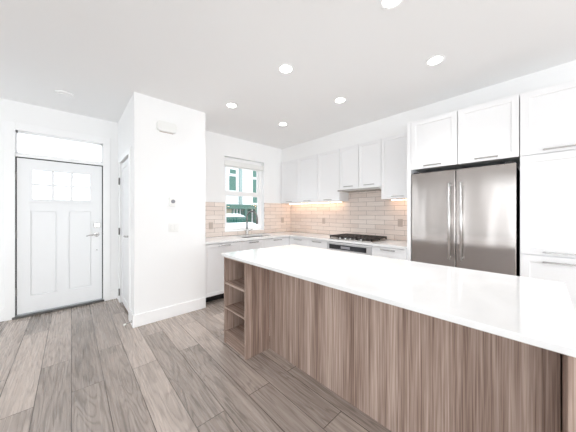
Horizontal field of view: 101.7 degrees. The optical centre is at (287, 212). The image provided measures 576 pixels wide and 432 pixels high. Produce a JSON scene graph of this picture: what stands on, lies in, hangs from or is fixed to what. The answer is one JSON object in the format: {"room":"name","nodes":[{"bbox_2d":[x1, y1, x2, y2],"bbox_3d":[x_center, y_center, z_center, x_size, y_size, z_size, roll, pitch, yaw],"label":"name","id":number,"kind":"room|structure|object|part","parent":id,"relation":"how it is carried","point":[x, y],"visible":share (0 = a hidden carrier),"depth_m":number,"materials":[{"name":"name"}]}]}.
{"room":"kitchen","nodes":[
{"label":"kitchen","id":0,"kind":"room"},
{"bbox_2d":[0,98,117,309],"bbox_3d":[-3.480,-0.040,3.021,3.786,2.740,0.160,0,0,-43],"label":"wall","id":1,"kind":"structure","parent":0,"point":[10,110],"depth_m":3.27,"materials":[{"name":"paint"}]},
{"bbox_2d":[0,309,3,321],"bbox_3d":[-4.153,1.258,2.281,1.793,0.145,0.014,0,0,-43],"label":"baseboard","id":2,"kind":"structure","parent":1,"relation":"attached to","point":[2,310],"depth_m":2.87,"materials":[{"name":"paint"}]},
{"bbox_2d":[4,120,109,320],"bbox_3d":[-3.154,0.095,3.290,1.044,2.470,0.166,0,0,-43],"label":"trim","id":3,"kind":"structure","parent":1,"relation":"attached to","point":[10,127],"depth_m":2.93,"materials":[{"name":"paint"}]},
{"bbox_2d":[12,298,103,319],"bbox_3d":[-3.141,1.316,3.269,0.910,0.028,0.135,0,0,-43],"label":"threshold","id":4,"kind":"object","parent":1,"relation":"attached to","point":[33,313],"depth_m":3.20,"materials":[{"name":"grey metal"}]},
{"bbox_2d":[15,158,101,314],"bbox_3d":[-3.117,0.292,3.235,0.864,1.985,0.107,0,0,-43],"label":"door","id":5,"kind":"structure","parent":1,"relation":"in","point":[59,242],"depth_m":3.21,"materials":[{"name":"paint"}]},
{"bbox_3d":[-3.129,-0.374,3.261,0.610,0.418,0.053,0,0,-43],"label":"glazing frame","id":6,"kind":"part","parent":5,"relation":"part of","materials":[{"name":"paint"}]},
{"bbox_2d":[16,130,102,162],"bbox_3d":[-3.144,-0.905,3.280,0.870,0.300,0.015,0,0,-43],"label":"window","id":7,"kind":"structure","parent":1,"relation":"in","point":[17,131],"depth_m":3.23,"materials":[{"name":"paint"}]},
{"bbox_2d":[110,289,116,299],"bbox_3d":[-2.691,1.258,3.631,0.098,0.145,0.014,0,0,-43],"label":"baseboard","id":8,"kind":"structure","parent":1,"relation":"attached to","point":[113,293],"depth_m":3.62,"materials":[{"name":"paint"}]},
{"bbox_2d":[118,97,131,310],"bbox_3d":[-2.221,-0.040,3.278,0.115,2.740,1.170,0,0,-43],"label":"wall","id":9,"kind":"structure","parent":0,"point":[125,122],"depth_m":3.22,"materials":[{"name":"paint"}]},
{"bbox_2d":[118,159,127,310],"bbox_3d":[-2.249,0.290,3.219,0.097,2.017,0.774,0,0,-43],"label":"door","id":10,"kind":"structure","parent":9,"relation":"in","point":[124,167],"depth_m":3.33,"materials":[{"name":"paint"}]},
{"bbox_2d":[119,147,130,319],"bbox_3d":[-2.241,0.258,3.205,0.014,2.145,0.900,0,0,-43],"label":"trim","id":11,"kind":"structure","parent":9,"relation":"attached to","point":[127,152],"depth_m":2.92,"materials":[{"name":"paint"}]},
{"bbox_2d":[129,310,133,326],"bbox_3d":[-1.864,1.258,2.797,0.014,0.145,0.210,0,0,-43],"label":"baseboard","id":12,"kind":"structure","parent":9,"relation":"attached to","point":[131,314],"depth_m":2.79,"materials":[{"name":"paint"}]},
{"bbox_2d":[132,92,204,314],"bbox_3d":[-1.514,-0.040,3.056,0.851,2.740,0.115,0,0,-43],"label":"wall","id":13,"kind":"structure","parent":0,"point":[168,268],"depth_m":2.96,"materials":[{"name":"paint"}]},
{"bbox_2d":[156,120,176,133],"bbox_3d":[-1.519,-1.073,2.942,0.228,0.129,0.045,0,0,-43],"label":"door chime","id":14,"kind":"object","parent":13,"relation":"attached to","point":[161,126],"visible":1,"depth_m":2.92,"materials":[{"name":"white plastic"}]},
{"bbox_2d":[133,297,205,327],"bbox_3d":[-1.476,1.258,3.004,0.865,0.145,0.014,0,0,-43],"label":"baseboard","id":15,"kind":"structure","parent":13,"relation":"attached to","point":[156,315],"depth_m":2.96,"materials":[{"name":"paint"}]},
{"bbox_2d":[169,197,175,205],"bbox_3d":[-1.475,-0.142,2.995,0.076,0.115,0.028,0,0,-43],"label":"thermostat","id":16,"kind":"object","parent":13,"relation":"attached to","point":[172,200],"visible":1,"depth_m":2.99,"materials":[{"name":"white plastic"}]},
{"bbox_2d":[169,222,177,231],"bbox_3d":[-1.468,0.180,3.012,0.116,0.116,0.012,0,0,-43],"label":"light switch","id":17,"kind":"object","parent":13,"relation":"attached to","point":[173,226],"visible":1,"depth_m":3.01,"materials":[{"name":"white plastic"}]},
{"bbox_2d":[0,298,391,431],"bbox_3d":[0.721,1.390,0.325,6.300,0.120,9.900,0,0,-43],"label":"floor","id":18,"kind":"structure","parent":0,"point":[76,369],"depth_m":1.84,"materials":[{"name":"brown wood"}]},
{"bbox_2d":[205,242,241,301],"bbox_3d":[-1.171,0.895,3.771,0.617,0.870,0.666,0,0,-43],"label":"base cabinet","id":19,"kind":"object","parent":18,"relation":"on","point":[214,262],"visible":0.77,"depth_m":3.47,"materials":[{"name":"paint"}]},
{"bbox_2d":[224,257,269,359],"bbox_3d":[-0.420,0.886,2.361,0.274,0.887,0.410,0,0,-43],"label":"shelf unit","id":20,"kind":"object","parent":18,"relation":"on","point":[246,286],"visible":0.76,"depth_m":2.26,"materials":[{"name":"brown wood"}]},
{"bbox_3d":[-0.553,0.886,2.505,0.274,0.887,0.020,0,0,-43],"label":"panel","id":21,"kind":"part","parent":20,"relation":"part of","materials":[{"name":"brown wood"}]},
{"bbox_3d":[-0.423,1.215,2.358,0.258,0.020,0.370,0,0,-43],"label":"shelf","id":22,"kind":"part","parent":20,"relation":"part of","materials":[{"name":"brown wood"}]},
{"bbox_3d":[-0.423,0.965,2.358,0.258,0.020,0.370,0,0,-43],"label":"shelf","id":23,"kind":"part","parent":20,"relation":"part of","materials":[{"name":"brown wood"}]},
{"bbox_3d":[-0.423,0.715,2.358,0.258,0.020,0.370,0,0,-43],"label":"shelf","id":24,"kind":"part","parent":20,"relation":"part of","materials":[{"name":"brown wood"}]},
{"bbox_3d":[-0.288,0.886,2.218,0.274,0.887,0.020,0,0,-43],"label":"panel","id":25,"kind":"part","parent":20,"relation":"part of","materials":[{"name":"brown wood"}]},
{"bbox_2d":[242,240,263,250],"bbox_3d":[-0.783,0.895,4.129,0.436,0.870,0.666,0,0,-43],"label":"base cabinet","id":26,"kind":"object","parent":18,"relation":"on","point":[255,244],"visible":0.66,"depth_m":3.90,"materials":[{"name":"paint"}]},
{"bbox_2d":[263,237,288,247],"bbox_3d":[-0.404,0.895,4.480,0.593,0.870,0.666,0,0,-43],"label":"base cabinet","id":27,"kind":"object","parent":18,"relation":"on","point":[274,242],"visible":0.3,"depth_m":4.24,"materials":[{"name":"paint"}]},
{"bbox_2d":[289,237,307,245],"bbox_3d":[0.406,0.889,4.483,0.656,0.882,0.480,0,0,-43],"label":"base cabinet","id":28,"kind":"object","parent":18,"relation":"on","point":[292,240],"visible":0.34,"depth_m":4.27,"materials":[{"name":"paint"}]},
{"bbox_2d":[205,231,406,248],"bbox_3d":[0.152,0.433,3.562,2.281,0.030,2.750,0,0,-43],"label":"countertop","id":29,"kind":"structure","parent":28,"relation":"on","point":[398,244],"depth_m":3.84,"materials":[{"name":"white stone"}]},
{"bbox_2d":[246,211,257,234],"bbox_3d":[-0.676,0.187,4.413,0.149,0.462,0.282,0,0,-43],"label":"faucet","id":30,"kind":"object","parent":29,"relation":"on","point":[247,230],"visible":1,"depth_m":4.44,"materials":[{"name":"grey metal"}]},
{"bbox_2d":[330,233,386,242],"bbox_3d":[1.112,0.390,3.749,0.500,0.056,0.740,0,0,-43],"label":"cooktop","id":31,"kind":"object","parent":29,"relation":"in","point":[352,237],"visible":1,"depth_m":3.61,"materials":[{"name":"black metal"}]},
{"bbox_2d":[308,239,326,248],"bbox_3d":[0.711,0.889,4.154,0.656,0.882,0.413,0,0,-43],"label":"base cabinet","id":32,"kind":"object","parent":18,"relation":"on","point":[311,242],"visible":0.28,"depth_m":3.94,"materials":[{"name":"paint"}]},
{"bbox_2d":[327,241,371,254],"bbox_3d":[1.095,0.894,3.700,0.691,0.872,0.766,0,0,-43],"label":"oven","id":33,"kind":"object","parent":18,"relation":"on","point":[339,246],"visible":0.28,"depth_m":3.47,"materials":[{"name":"silver metal"}]},
{"bbox_2d":[372,246,406,259],"bbox_3d":[1.529,0.889,3.268,0.656,0.882,0.447,0,0,-43],"label":"base cabinet","id":34,"kind":"object","parent":18,"relation":"on","point":[394,253],"visible":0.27,"depth_m":3.04,"materials":[{"name":"paint"}]},
{"bbox_2d":[407,123,416,260],"bbox_3d":[1.719,0.110,3.104,0.618,2.440,0.044,0,0,-43],"label":"panel","id":35,"kind":"object","parent":18,"relation":"on","point":[410,172],"visible":0.24,"depth_m":2.89,"materials":[{"name":"paint"}]},
{"bbox_2d":[270,270,559,431],"bbox_3d":[0.563,0.886,2.000,0.678,0.887,2.275,0,0,-43],"label":"panel","id":36,"kind":"object","parent":18,"relation":"on","point":[406,370],"visible":0.56,"depth_m":1.34,"materials":[{"name":"brown wood"}]},
{"bbox_2d":[221,244,575,357],"bbox_3d":[0.481,0.429,1.904,1.030,0.028,2.331,0,0,-43],"label":"countertop","id":37,"kind":"structure","parent":36,"relation":"on","point":[540,313],"depth_m":1.27,"materials":[{"name":"white stone"}]},
{"bbox_2d":[412,161,518,275],"bbox_3d":[2.016,0.420,2.709,0.662,1.820,0.919,0,0,-43],"label":"refrigerator","id":38,"kind":"object","parent":18,"relation":"on","point":[466,218],"visible":0.48,"depth_m":2.45,"materials":[{"name":"silver metal"}]},
{"bbox_3d":[1.681,0.079,2.722,0.060,1.103,0.445,0,0,-43],"label":"door","id":39,"kind":"part","parent":38,"relation":"part of","materials":[{"name":"silver metal"}]},
{"bbox_3d":[1.756,0.087,2.551,0.063,0.825,0.023,0,0,-43],"label":"handle","id":40,"kind":"part","parent":38,"relation":"part of","materials":[{"name":"silver metal"}]},
{"bbox_3d":[1.828,0.087,2.473,0.063,0.825,0.023,0,0,-43],"label":"handle","id":41,"kind":"part","parent":38,"relation":"part of","materials":[{"name":"silver metal"}]},
{"bbox_3d":[1.996,0.079,2.382,0.060,1.103,0.466,0,0,-43],"label":"door","id":42,"kind":"part","parent":38,"relation":"part of","materials":[{"name":"silver metal"}]},
{"bbox_2d":[520,79,575,314],"bbox_3d":[2.575,0.110,2.156,0.646,2.440,0.604,0,0,-43],"label":"pantry cabinet","id":43,"kind":"object","parent":18,"relation":"on","point":[547,114],"visible":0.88,"depth_m":2.05,"materials":[{"name":"paint"}]},
{"bbox_3d":[2.366,0.794,1.963,0.020,0.828,0.601,0,0,-43],"label":"door","id":44,"kind":"part","parent":43,"relation":"part of","materials":[{"name":"paint"}]},
{"bbox_3d":[2.366,-0.074,1.963,0.020,0.894,0.601,0,0,-43],"label":"door","id":45,"kind":"part","parent":43,"relation":"part of","materials":[{"name":"paint"}]},
{"bbox_3d":[2.366,-0.818,1.963,0.020,0.576,0.601,0,0,-43],"label":"door","id":46,"kind":"part","parent":43,"relation":"part of","materials":[{"name":"paint"}]},
{"bbox_3d":[2.316,0.430,1.982,0.028,0.012,0.220,0,0,-43],"label":"handle","id":47,"kind":"part","parent":43,"relation":"part of","materials":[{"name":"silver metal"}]},
{"bbox_3d":[2.316,0.345,1.982,0.028,0.012,0.220,0,0,-43],"label":"handle","id":48,"kind":"part","parent":43,"relation":"part of","materials":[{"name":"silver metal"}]},
{"bbox_3d":[2.316,-0.557,1.982,0.028,0.012,0.220,0,0,-43],"label":"handle","id":49,"kind":"part","parent":43,"relation":"part of","materials":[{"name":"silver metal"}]},
{"bbox_2d":[560,353,575,431],"bbox_3d":[1.248,0.886,1.059,0.970,0.887,0.027,0,0,-43],"label":"island end panel","id":50,"kind":"object","parent":18,"relation":"on","point":[567,363],"visible":0.32,"depth_m":0.74,"materials":[{"name":"brown wood"}]},
{"bbox_2d":[205,130,287,244],"bbox_3d":[-0.780,-0.040,4.697,2.454,2.740,0.160,0,0,-43],"label":"wall","id":51,"kind":"structure","parent":0,"point":[217,146],"depth_m":4.46,"materials":[{"name":"paint"}]},
{"bbox_2d":[224,157,263,231],"bbox_3d":[-0.870,-0.347,4.598,0.889,1.385,0.164,0,0,-43],"label":"window","id":52,"kind":"structure","parent":51,"relation":"in","point":[257,194],"depth_m":4.69,"materials":[{"name":"paint"}]},
{"bbox_3d":[-0.915,-0.662,4.644,0.770,0.635,0.025,0,0,-43],"label":"sash","id":53,"kind":"part","parent":52,"relation":"part of","materials":[{"name":"glass"}]},
{"bbox_3d":[-0.896,-0.050,4.623,0.770,0.730,0.025,0,0,-43],"label":"sash","id":54,"kind":"part","parent":52,"relation":"part of","materials":[{"name":"paint"}]},
{"bbox_2d":[224,160,262,171],"bbox_3d":[-0.851,-0.910,4.577,0.877,0.120,0.070,0,0,-43],"label":"roller blind","id":55,"kind":"object","parent":52,"relation":"attached to","point":[227,163],"visible":0.85,"depth_m":4.52,"materials":[{"name":"white fabric"}]},
{"bbox_3d":[-0.849,0.336,4.576,0.889,0.018,0.104,0,0,-43],"label":"sill","id":56,"kind":"part","parent":52,"relation":"part of","materials":[{"name":"paint"}]},
{"bbox_2d":[205,202,290,236],"bbox_3d":[-0.781,0.102,4.580,2.294,0.625,0.010,0,0,-43],"label":"wall tiles","id":57,"kind":"structure","parent":51,"relation":"attached to","point":[214,211],"depth_m":4.73,"materials":[{"name":"beige tile"}]},
{"bbox_2d":[0,0,575,148],"bbox_3d":[0.721,-1.485,0.325,6.300,0.150,9.900,0,0,-43],"label":"ceiling","id":58,"kind":"structure","parent":0,"point":[204,56],"depth_m":2.06,"materials":[{"name":"paint"}]},
{"bbox_2d":[55,90,74,97],"bbox_3d":[-2.640,-1.396,2.775,0.169,0.028,0.169,0,0,-43],"label":"smoke detector","id":59,"kind":"object","parent":58,"relation":"attached to","point":[61,93],"visible":1,"depth_m":2.74,"materials":[{"name":"paint"}]},
{"bbox_2d":[225,103,237,107],"bbox_3d":[-0.739,-1.407,3.070,0.155,0.006,0.155,0,0,-43],"label":"recessed light","id":60,"kind":"object","parent":58,"relation":"in","point":[230,105],"visible":1,"depth_m":3.07,"materials":[{"name":"white plastic"}]},
{"bbox_2d":[278,122,287,125],"bbox_3d":[-0.079,-1.407,3.716,0.155,0.006,0.155,0,0,-43],"label":"recessed light","id":61,"kind":"object","parent":58,"relation":"in","point":[280,123],"visible":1,"depth_m":3.72,"materials":[{"name":"white plastic"}]},
{"bbox_2d":[278,64,293,73],"bbox_3d":[-0.022,-1.407,2.294,0.155,0.006,0.155,0,0,-43],"label":"recessed light","id":62,"kind":"object","parent":58,"relation":"in","point":[284,68],"visible":1,"depth_m":2.28,"materials":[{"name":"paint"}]},
{"bbox_2d":[280,66,291,72],"bbox_3d":[-0.022,-1.407,2.294,0.114,0.003,0.114,0,0,-43],"label":"diffuser","id":63,"kind":"object","parent":62,"relation":"attached to","point":[283,69],"depth_m":2.30,"materials":[{"name":"white plastic"}]},
{"bbox_2d":[334,97,346,102],"bbox_3d":[0.652,-1.407,2.929,0.155,0.006,0.155,0,0,-43],"label":"recessed light","id":64,"kind":"object","parent":58,"relation":"in","point":[339,99],"visible":1,"depth_m":2.93,"materials":[{"name":"white plastic"}]},
{"bbox_2d":[336,98,344,102],"bbox_3d":[0.652,-1.407,2.929,0.114,0.003,0.114,0,0,-43],"label":"diffuser","id":65,"kind":"object","parent":64,"relation":"attached to","point":[338,100],"depth_m":2.93,"materials":[{"name":"white plastic"}]},
{"bbox_2d":[380,0,403,9],"bbox_3d":[0.688,-1.407,1.547,0.155,0.006,0.155,0,0,-43],"label":"recessed light","id":66,"kind":"object","parent":58,"relation":"in","point":[384,4],"visible":1,"depth_m":1.58,"materials":[{"name":"white plastic"}]},
{"bbox_2d":[383,0,399,6],"bbox_3d":[0.688,-1.407,1.547,0.114,0.003,0.114,0,0,-43],"label":"diffuser","id":67,"kind":"object","parent":66,"relation":"attached to","point":[386,3],"depth_m":1.57,"materials":[{"name":"white plastic"}]},
{"bbox_2d":[425,55,444,65],"bbox_3d":[1.360,-1.407,2.168,0.155,0.006,0.155,0,0,-43],"label":"recessed light","id":68,"kind":"object","parent":58,"relation":"in","point":[437,59],"visible":1,"depth_m":2.16,"materials":[{"name":"white plastic"}]},
{"bbox_2d":[428,57,441,64],"bbox_3d":[1.360,-1.407,2.168,0.114,0.003,0.114,0,0,-43],"label":"diffuser","id":69,"kind":"object","parent":68,"relation":"attached to","point":[433,60],"depth_m":2.16,"materials":[{"name":"white plastic"}]},
{"bbox_2d":[292,165,519,275],"bbox_3d":[3.203,-0.040,2.073,0.160,2.740,9.100,0,0,-43],"label":"wall","id":70,"kind":"structure","parent":0,"point":[518,166],"depth_m":2.62,"materials":[{"name":"paint"}]},
{"bbox_2d":[281,159,297,203],"bbox_3d":[0.120,-0.658,5.047,0.311,0.904,0.522,0,0,-43],"label":"upper cabinet","id":71,"kind":"object","parent":70,"relation":"attached to","point":[289,169],"visible":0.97,"depth_m":4.96,"materials":[{"name":"paint"}]},
{"bbox_2d":[298,154,317,202],"bbox_3d":[0.472,-0.658,4.666,0.311,0.904,0.508,0,0,-43],"label":"upper cabinet","id":72,"kind":"object","parent":70,"relation":"attached to","point":[307,166],"visible":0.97,"depth_m":4.57,"materials":[{"name":"paint"}]},
{"bbox_2d":[293,201,341,203],"bbox_3d":[0.496,-0.201,4.739,0.040,0.014,1.390,0,0,-43],"label":"light","id":73,"kind":"object","parent":72,"relation":"attached to","point":[339,201],"visible":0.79,"depth_m":4.60,"materials":[{"name":"white plastic"}]},
{"bbox_2d":[318,149,348,201],"bbox_3d":[0.813,-0.658,4.298,0.311,0.904,0.487,0,0,-43],"label":"upper cabinet","id":74,"kind":"object","parent":70,"relation":"attached to","point":[328,162],"visible":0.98,"depth_m":4.20,"materials":[{"name":"paint"}]},
{"bbox_2d":[291,191,406,240],"bbox_3d":[0.995,0.013,4.340,0.010,0.805,2.753,0,0,-43],"label":"wall tiles","id":75,"kind":"structure","parent":70,"relation":"attached to","point":[365,213],"depth_m":4.12,"materials":[{"name":"beige tile"}]},
{"bbox_2d":[398,219,402,226],"bbox_3d":[1.703,0.150,3.560,0.008,0.116,0.072,0,0,-43],"label":"wall outlet","id":76,"kind":"object","parent":75,"relation":"attached to","point":[400,221],"visible":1,"depth_m":3.55,"materials":[{"name":"beige plastic"}]},
{"bbox_2d":[340,144,358,188],"bbox_3d":[1.102,-0.760,3.984,0.311,0.700,0.358,0,0,-43],"label":"upper cabinet","id":77,"kind":"object","parent":70,"relation":"attached to","point":[349,156],"visible":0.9,"depth_m":3.89,"materials":[{"name":"paint"}]},
{"bbox_2d":[359,139,380,186],"bbox_3d":[1.352,-0.760,3.713,0.311,0.700,0.371,0,0,-43],"label":"upper cabinet","id":78,"kind":"object","parent":70,"relation":"attached to","point":[369,152],"visible":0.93,"depth_m":3.62,"materials":[{"name":"paint"}]},
{"bbox_2d":[338,186,380,192],"bbox_3d":[1.216,-0.381,3.834,0.346,0.047,0.728,0,0,-43],"label":"range hood","id":79,"kind":"object","parent":78,"relation":"attached to","point":[370,188],"visible":0.85,"depth_m":3.72,"materials":[{"name":"white metal"}]},
{"bbox_2d":[381,133,406,199],"bbox_3d":[1.644,-0.658,3.397,0.311,0.904,0.482,0,0,-43],"label":"upper cabinet","id":80,"kind":"object","parent":70,"relation":"attached to","point":[393,148],"visible":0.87,"depth_m":3.35,"materials":[{"name":"paint"}]},
{"bbox_2d":[411,111,463,172],"bbox_3d":[1.885,-0.819,2.905,0.646,0.582,0.467,0,0,-43],"label":"upper cabinet","id":81,"kind":"object","parent":70,"relation":"attached to","point":[434,140],"visible":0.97,"depth_m":2.70,"materials":[{"name":"paint"}]},
{"bbox_2d":[458,94,519,167],"bbox_3d":[2.207,-0.819,2.555,0.646,0.582,0.472,0,0,-43],"label":"upper cabinet","id":82,"kind":"object","parent":70,"relation":"attached to","point":[488,133],"visible":0.97,"depth_m":2.35,"materials":[{"name":"paint"}]},
{"bbox_3d":[1.980,-0.555,2.346,0.028,0.012,0.180,0,0,-43],"label":"handle","id":83,"kind":"part","parent":82,"relation":"part of","materials":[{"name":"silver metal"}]},
{"bbox_2d":[282,60,575,161],"bbox_3d":[1.443,-1.262,3.667,0.265,0.295,4.370,0,0,-43],"label":"wall","id":84,"kind":"structure","parent":0,"point":[396,124],"depth_m":3.07,"materials":[{"name":"paint"}]},
{"label":"outside","id":85,"kind":"structure","parent":0,"visible":0},
{"bbox_3d":[-11.729,1.795,33.338,52.000,0.270,55.100,0,0,-43],"label":"ground","id":86,"kind":"structure","parent":85,"visible":0},
{"bbox_2d":[226,167,256,223],"bbox_3d":[-5.854,-3.770,21.817,13.800,11.000,7.000,0,0,-43],"label":"house","id":87,"kind":"structure","parent":86,"relation":"on","point":[241,180],"depth_m":19.51,"materials":[{"name":"white"}]},
{"bbox_3d":[-4.503,-2.395,18.975,0.630,1.150,0.030,0,0,-43],"label":"pane","id":88,"kind":"part","parent":87,"relation":"part of","materials":[{"name":"glass"}]},
{"bbox_3d":[-2.861,-1.895,20.491,0.600,2.050,0.030,0,0,-43],"label":"pane","id":89,"kind":"part","parent":87,"relation":"part of","materials":[{"name":"glass"}]},
{"bbox_3d":[-2.770,0.505,20.445,0.430,2.450,0.400,0,0,-43],"label":"post","id":90,"kind":"part","parent":87,"relation":"part of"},
{"bbox_2d":[226,214,256,227],"bbox_3d":[-3.493,0.850,15.014,1.840,1.620,4.300,0,0,-43],"label":"car","id":91,"kind":"object","parent":86,"relation":"on","point":[232,220],"visible":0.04,"depth_m":14.29,"materials":[{"name":"white paint"}]},
{"bbox_3d":[-3.798,0.415,15.345,1.580,0.390,2.600,0,0,-43],"label":"cabin glass","id":92,"kind":"part","parent":91,"relation":"part of","materials":[{"name":"glass"}]}
]}

